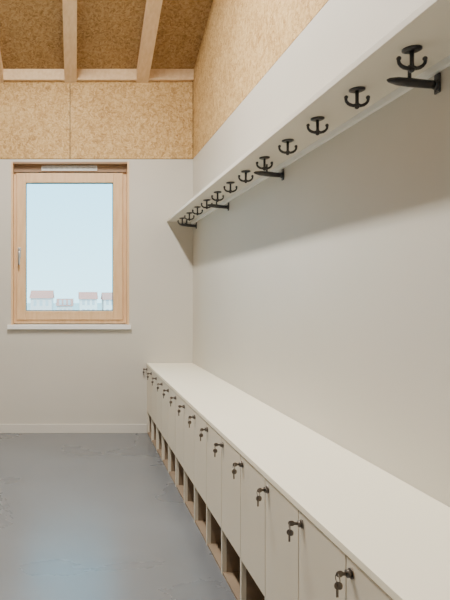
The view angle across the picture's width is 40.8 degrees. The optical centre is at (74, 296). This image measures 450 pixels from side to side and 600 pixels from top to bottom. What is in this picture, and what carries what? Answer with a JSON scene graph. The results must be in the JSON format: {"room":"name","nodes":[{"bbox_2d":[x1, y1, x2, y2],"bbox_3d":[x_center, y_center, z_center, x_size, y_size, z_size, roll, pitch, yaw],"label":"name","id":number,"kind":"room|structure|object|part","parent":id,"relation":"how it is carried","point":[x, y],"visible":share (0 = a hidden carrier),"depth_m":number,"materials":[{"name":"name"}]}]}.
{"room":"changing room","nodes":[
{"label":"changing room","id":0,"kind":"room"},
{"bbox_2d":[0,81,192,423],"bbox_3d":[-0.615,-0.411,5.352,3.971,3.295,0.356,0,0,0],"label":"wall","id":1,"kind":"structure","parent":0,"point":[48,376],"depth_m":5.18,"materials":[{"name":"grey paint"}]},
{"bbox_2d":[7,324,130,328],"bbox_3d":[-0.053,0.272,5.213,1.117,0.040,0.135,0,0,0],"label":"sill","id":2,"kind":"structure","parent":1,"relation":"attached to","point":[14,326],"depth_m":5.15,"materials":[{"name":"white"}]},
{"bbox_2d":[11,162,128,324],"bbox_3d":[-0.044,-0.482,5.288,1.075,1.493,0.224,0,0,0],"label":"lining","id":3,"kind":"object","parent":1,"relation":"attached to","point":[12,163],"visible":0.58,"depth_m":5.18,"materials":[{"name":"brown wood"}]},
{"bbox_2d":[14,165,126,322],"bbox_3d":[-0.044,-0.483,5.266,1.039,1.455,0.159,0,0,0],"label":"window","id":4,"kind":"structure","parent":1,"relation":"in","point":[17,168],"depth_m":5.25,"materials":[{"name":"brown wood"}]},
{"bbox_3d":[-0.511,-0.374,5.217,0.028,0.160,0.062,0,0,0],"label":"handle","id":5,"kind":"part","parent":4,"relation":"part of","materials":[{"name":"silver metal"}]},
{"bbox_3d":[-0.050,-0.467,5.285,0.979,1.350,0.075,0,0,0],"label":"sash","id":6,"kind":"part","parent":4,"relation":"part of","materials":[{"name":"beige wood"}]},
{"bbox_2d":[26,183,112,310],"bbox_3d":[-0.051,-0.463,5.280,0.805,1.182,0.006,0,0,0],"label":"glazing gasket","id":7,"kind":"object","parent":4,"relation":"attached to","point":[26,183],"visible":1,"depth_m":5.28,"materials":[{"name":"grey rubber"}]},
{"bbox_2d":[42,166,96,170],"bbox_3d":[-0.052,-1.183,5.234,0.510,0.047,0.014,0,0,0],"label":"vent","id":8,"kind":"object","parent":4,"relation":"attached to","point":[44,168],"visible":1,"depth_m":5.23,"materials":[{"name":"white"}]},
{"bbox_2d":[15,323,125,323],"bbox_3d":[-0.044,0.259,5.457,1.135,0.050,0.225,0,0,0],"label":"sill","id":9,"kind":"structure","parent":1,"relation":"attached to","point":[15,323],"depth_m":5.34,"materials":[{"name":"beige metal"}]},
{"bbox_2d":[0,424,146,432],"bbox_3d":[-0.824,1.195,5.173,2.950,0.082,0.014,0,0,0],"label":"baseboard","id":10,"kind":"structure","parent":1,"relation":"attached to","point":[4,428],"depth_m":5.17,"materials":[{"name":"grey paint"}]},
{"bbox_2d":[3,69,193,80],"bbox_3d":[-0.615,-2.007,5.154,3.369,0.096,0.038,0,0,0],"label":"trim","id":11,"kind":"structure","parent":1,"relation":"attached to","point":[8,74],"depth_m":5.14,"materials":[{"name":"brown wood"}]},
{"bbox_2d":[0,0,212,68],"bbox_3d":[-0.615,-3.530,1.315,3.971,3.235,8.430,0,0,0],"label":"ceiling","id":12,"kind":"structure","parent":0,"point":[109,32],"depth_m":4.76,"materials":[{"name":"brown wood"}]},
{"bbox_2d":[0,51,3,82],"bbox_3d":[-0.700,-3.391,1.290,0.110,2.896,7.778,0,0,0],"label":"ceiling beam","id":13,"kind":"structure","parent":12,"relation":"attached to","point":[1,65],"depth_m":5.07,"materials":[{"name":"beige wood"}]},
{"bbox_2d":[62,0,76,82],"bbox_3d":[-0.040,-3.391,1.290,0.110,2.896,7.778,0,0,0],"label":"ceiling beam","id":14,"kind":"structure","parent":12,"relation":"attached to","point":[69,6],"depth_m":4.69,"materials":[{"name":"beige wood"}]},
{"bbox_2d":[136,0,162,82],"bbox_3d":[0.610,-3.391,1.290,0.110,2.896,7.778,0,0,0],"label":"ceiling beam","id":15,"kind":"structure","parent":12,"relation":"attached to","point":[153,7],"depth_m":4.69,"materials":[{"name":"beige wood"}]},
{"bbox_2d":[0,433,235,599],"bbox_3d":[-0.615,1.336,1.315,3.971,0.200,8.430,0,0,0],"label":"floor","id":16,"kind":"structure","parent":0,"point":[84,516],"depth_m":3.07,"materials":[{"name":"concrete"}]},
{"bbox_2d":[143,363,449,599],"bbox_3d":[0.840,0.918,2.546,0.459,0.636,5.266,0,0,0],"label":"bench","id":17,"kind":"object","parent":16,"relation":"on","point":[283,510],"visible":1,"depth_m":1.96,"materials":[{"name":"laminate"}]},
{"bbox_3d":[0.663,0.830,5.034,0.018,0.412,0.287,0,0,0],"label":"locker door","id":18,"kind":"part","parent":17,"relation":"part of","materials":[{"name":"laminate"}]},
{"bbox_3d":[0.663,0.830,4.741,0.018,0.412,0.287,0,0,0],"label":"locker door","id":19,"kind":"part","parent":17,"relation":"part of","materials":[{"name":"laminate"}]},
{"bbox_3d":[0.663,0.830,4.449,0.018,0.412,0.287,0,0,0],"label":"locker door","id":20,"kind":"part","parent":17,"relation":"part of","materials":[{"name":"laminate"}]},
{"bbox_3d":[0.663,0.830,4.156,0.018,0.412,0.287,0,0,0],"label":"locker door","id":21,"kind":"part","parent":17,"relation":"part of","materials":[{"name":"laminate"}]},
{"bbox_3d":[0.663,0.830,3.863,0.018,0.412,0.287,0,0,0],"label":"locker door","id":22,"kind":"part","parent":17,"relation":"part of","materials":[{"name":"laminate"}]},
{"bbox_3d":[0.663,0.830,3.571,0.018,0.412,0.287,0,0,0],"label":"locker door","id":23,"kind":"part","parent":17,"relation":"part of","materials":[{"name":"laminate"}]},
{"bbox_3d":[0.663,0.830,3.278,0.018,0.412,0.287,0,0,0],"label":"locker door","id":24,"kind":"part","parent":17,"relation":"part of","materials":[{"name":"laminate"}]},
{"bbox_3d":[0.663,0.830,2.986,0.018,0.412,0.287,0,0,0],"label":"locker door","id":25,"kind":"part","parent":17,"relation":"part of","materials":[{"name":"laminate"}]},
{"bbox_3d":[0.663,0.830,2.693,0.018,0.412,0.287,0,0,0],"label":"locker door","id":26,"kind":"part","parent":17,"relation":"part of","materials":[{"name":"laminate"}]},
{"bbox_3d":[0.663,0.830,2.400,0.018,0.412,0.287,0,0,0],"label":"locker door","id":27,"kind":"part","parent":17,"relation":"part of","materials":[{"name":"laminate"}]},
{"bbox_3d":[0.663,0.830,2.108,0.018,0.412,0.287,0,0,0],"label":"locker door","id":28,"kind":"part","parent":17,"relation":"part of","materials":[{"name":"laminate"}]},
{"bbox_3d":[0.663,0.830,1.815,0.018,0.412,0.287,0,0,0],"label":"locker door","id":29,"kind":"part","parent":17,"relation":"part of","materials":[{"name":"laminate"}]},
{"bbox_3d":[0.663,0.830,1.522,0.018,0.412,0.287,0,0,0],"label":"locker door","id":30,"kind":"part","parent":17,"relation":"part of","materials":[{"name":"laminate"}]},
{"bbox_3d":[0.663,0.830,1.230,0.018,0.412,0.287,0,0,0],"label":"locker door","id":31,"kind":"part","parent":17,"relation":"part of","materials":[{"name":"laminate"}]},
{"bbox_2d":[193,0,449,506],"bbox_3d":[1.221,-1.802,1.290,0.300,6.076,7.780,0,0,0],"label":"wall","id":32,"kind":"structure","parent":0,"point":[321,293],"depth_m":2.41,"materials":[{"name":"grey paint"}]},
{"bbox_2d":[167,0,449,228],"bbox_3d":[0.952,-0.652,1.440,0.238,0.104,7.479,0,0,0],"label":"coat rack","id":33,"kind":"object","parent":32,"relation":"attached to","point":[416,50],"visible":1,"depth_m":1.94,"materials":[{"name":"laminate"}]},
{"label":"outside","id":34,"kind":"structure","parent":0,"visible":0},
{"bbox_2d":[27,303,101,309],"bbox_3d":[0.000,4.536,213.340,300.000,0.200,413.320,0,0,0],"label":"ground","id":35,"kind":"structure","parent":34,"point":[76,305],"depth_m":266.18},
{"bbox_2d":[29,290,53,309],"bbox_3d":[-5.880,1.621,102.714,4.078,5.630,8.600,0,0,0],"label":"house","id":36,"kind":"structure","parent":35,"relation":"on","point":[39,299],"depth_m":98.72,"materials":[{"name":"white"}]},
{"bbox_2d":[56,299,73,309],"bbox_3d":[-2.006,2.378,114.307,3.407,4.116,8.600,0,0,0],"label":"house","id":37,"kind":"structure","parent":35,"relation":"on","point":[62,304],"depth_m":110.31,"materials":[{"name":"white"}]},
{"bbox_2d":[78,292,97,309],"bbox_3d":[2.515,1.718,111.341,3.702,5.435,8.600,0,0,0],"label":"house","id":38,"kind":"structure","parent":35,"relation":"on","point":[87,300],"depth_m":107.34,"materials":[{"name":"white"}]},
{"bbox_2d":[101,292,111,309],"bbox_3d":[7.034,1.763,112.288,3.594,5.346,8.600,0,0,0],"label":"house","id":39,"kind":"structure","parent":35,"relation":"on","point":[106,297],"depth_m":108.60,"materials":[{"name":"white"}]}
]}

